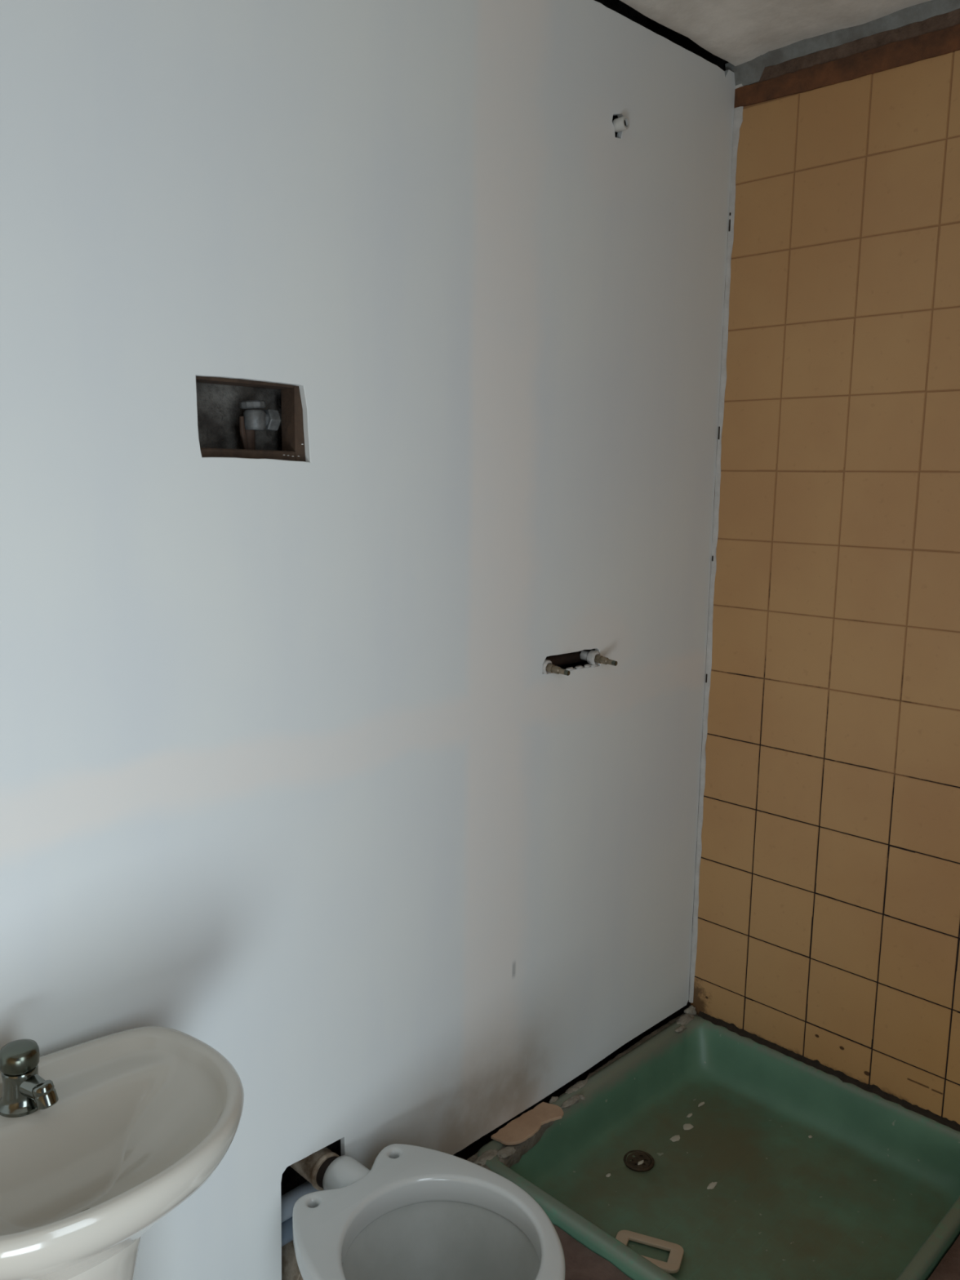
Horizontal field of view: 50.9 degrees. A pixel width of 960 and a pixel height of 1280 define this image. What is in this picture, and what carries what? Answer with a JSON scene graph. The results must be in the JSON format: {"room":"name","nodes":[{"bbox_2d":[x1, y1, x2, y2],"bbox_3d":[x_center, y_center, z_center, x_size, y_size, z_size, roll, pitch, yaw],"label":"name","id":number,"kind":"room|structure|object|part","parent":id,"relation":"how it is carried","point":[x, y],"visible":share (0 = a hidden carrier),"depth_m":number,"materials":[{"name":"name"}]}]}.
{"room":"building under construction","nodes":[
{"label":"building under construction","id":0,"kind":"room"},
{"bbox_2d":[0,0,743,1279],"bbox_3d":[-0.526,-0.052,1.498,0.420,2.620,3.100,10,13,44],"label":"wall","id":1,"kind":"structure","parent":0,"point":[295,784],"depth_m":1.56,"materials":[{"name":"white paint"}]},
{"bbox_2d":[239,400,280,449],"bbox_3d":[-0.322,-0.240,1.462,0.041,0.209,0.066,10,13,44],"label":"pipe fitting","id":2,"kind":"object","parent":1,"relation":"attached to","point":[252,420],"visible":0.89,"depth_m":1.44,"materials":[{"name":"silver metal"}]},
{"bbox_2d":[281,1217,293,1246],"bbox_3d":[-0.373,0.990,1.635,0.041,0.041,0.500,10,13,44],"label":"pipe","id":3,"kind":"object","parent":1,"relation":"attached to","point":[286,1226],"visible":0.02,"depth_m":1.67,"materials":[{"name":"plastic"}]},
{"bbox_2d":[281,1240,302,1279],"bbox_3d":[-0.289,1.063,1.727,0.086,0.125,0.125,10,13,44],"label":"floor","id":4,"kind":"structure","parent":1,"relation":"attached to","point":[290,1268],"depth_m":1.68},
{"bbox_2d":[281,1180,319,1222],"bbox_3d":[-0.373,0.951,1.631,0.037,0.037,0.500,10,13,44],"label":"pipe","id":5,"kind":"object","parent":1,"relation":"attached to","point":[289,1198],"visible":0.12,"depth_m":1.68,"materials":[{"name":"grey plastic"}]},
{"bbox_2d":[289,1146,339,1190],"bbox_3d":[-0.283,0.874,1.697,0.114,0.060,0.060,10,13,44],"label":"pipe","id":6,"kind":"object","parent":1,"relation":"attached to","point":[313,1167],"visible":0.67,"depth_m":1.66,"materials":[{"name":"brown plastic"}]},
{"bbox_2d":[542,659,569,675],"bbox_3d":[0.133,0.053,1.910,0.081,0.029,0.029,10,13,44],"label":"shower valve","id":7,"kind":"object","parent":1,"relation":"attached to","point":[548,667],"visible":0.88,"depth_m":1.91,"materials":[{"name":"metal"}]},
{"bbox_2d":[545,648,591,666],"bbox_3d":[0.144,0.041,1.999,0.026,0.026,0.230,10,13,44],"label":"wall hole","id":8,"kind":"object","parent":1,"relation":"attached to","point":[573,657],"visible":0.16,"depth_m":2.01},
{"bbox_2d":[580,649,617,666],"bbox_3d":[0.237,0.037,2.011,0.082,0.030,0.029,10,13,44],"label":"shower valve","id":9,"kind":"object","parent":1,"relation":"on","point":[592,657],"visible":1,"depth_m":2.01,"materials":[{"name":"metal"}]},
{"bbox_2d":[612,115,629,132],"bbox_3d":[0.239,-0.957,1.883,0.083,0.024,0.023,9,12,41],"label":"pipe","id":10,"kind":"object","parent":1,"relation":"attached to","point":[622,123],"visible":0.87,"depth_m":1.86,"materials":[{"name":"white plastic"}]},
{"bbox_2d":[456,1060,608,1159],"bbox_3d":[-0.022,1.380,1.197,2.000,0.100,3.100,10,13,44],"label":"floor","id":11,"kind":"structure","parent":0,"point":[473,1149],"depth_m":2.35,"materials":[{"name":"black"}]},
{"bbox_2d":[0,1026,244,1279],"bbox_3d":[-0.473,0.902,1.190,0.331,0.834,0.418,10,13,44],"label":"sink","id":12,"kind":"object","parent":11,"relation":"on","point":[102,1138],"visible":1,"depth_m":1.18,"materials":[{"name":"grey ceramic"}]},
{"bbox_2d":[0,1039,58,1117],"bbox_3d":[-0.535,0.517,1.185,0.083,0.074,0.055,10,13,44],"label":"tap","id":13,"kind":"object","parent":12,"relation":"on","point":[26,1088],"depth_m":1.18,"materials":[{"name":"silver metal"}]},
{"bbox_2d":[292,1143,565,1279],"bbox_3d":[-0.100,1.071,1.538,0.494,0.402,0.352,10,13,44],"label":"toilet","id":14,"kind":"object","parent":11,"relation":"on","point":[419,1213],"visible":1,"depth_m":1.59,"materials":[{"name":"white ceramic"}]},
{"bbox_3d":[-0.062,1.099,1.505,0.379,0.358,0.332,10,13,44],"label":"bowl","id":15,"kind":"part","parent":14,"relation":"part of","materials":[{"name":"ceramic"}]},
{"bbox_2d":[466,1004,959,1279],"bbox_3d":[0.481,1.104,1.845,1.010,0.258,0.934,10,13,44],"label":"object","id":16,"kind":"structure","parent":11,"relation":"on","point":[581,1263],"depth_m":1.73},
{"bbox_2d":[477,1014,959,1279],"bbox_3d":[0.499,1.067,1.942,0.720,0.178,0.754,10,13,44],"label":"shower tray","id":17,"kind":"object","parent":16,"relation":"on","point":[873,1193],"visible":0.96,"depth_m":2.03,"materials":[{"name":"green ceramic"}]},
{"bbox_2d":[491,1102,564,1145],"bbox_3d":[0.098,0.957,1.992,0.062,0.008,0.166,10,13,44],"label":"shard","id":18,"kind":"object","parent":17,"relation":"on","point":[523,1127],"visible":1,"depth_m":1.99},
{"bbox_2d":[615,1230,684,1273],"bbox_3d":[0.301,1.099,1.814,0.122,0.016,0.080,4,10,20],"label":"plate","id":19,"kind":"object","parent":17,"relation":"in","point":[673,1265],"visible":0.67,"depth_m":1.82,"materials":[{"name":"beige plastic"}]},
{"bbox_2d":[669,1134,679,1142],"bbox_3d":[0.417,1.061,2.146,0.017,0.004,0.028,10,13,44],"label":"flake","id":20,"kind":"object","parent":17,"relation":"in","point":[675,1138],"visible":1,"depth_m":2.14,"materials":[{"name":"beige"}]},
{"bbox_2d":[683,1123,693,1129],"bbox_3d":[0.449,1.054,2.183,0.020,0.003,0.026,10,13,44],"label":"flake","id":21,"kind":"object","parent":17,"relation":"in","point":[686,1126],"visible":1,"depth_m":2.18,"materials":[{"name":"beige"}]},
{"bbox_2d":[706,1182,717,1189],"bbox_3d":[0.462,1.084,2.005,0.012,0.003,0.032,10,13,44],"label":"flake","id":22,"kind":"object","parent":17,"relation":"on","point":[711,1185],"visible":1,"depth_m":2.00,"materials":[{"name":"beige"}]},
{"bbox_2d":[620,0,931,66],"bbox_3d":[0.035,-1.174,0.775,1.950,0.361,3.100,10,13,44],"label":"ceiling","id":23,"kind":"structure","parent":0,"point":[736,32],"depth_m":1.90,"materials":[{"name":"paint"}]},
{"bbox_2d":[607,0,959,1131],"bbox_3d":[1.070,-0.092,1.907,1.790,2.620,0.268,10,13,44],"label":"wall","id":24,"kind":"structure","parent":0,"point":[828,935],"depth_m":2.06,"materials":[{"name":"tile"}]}
]}

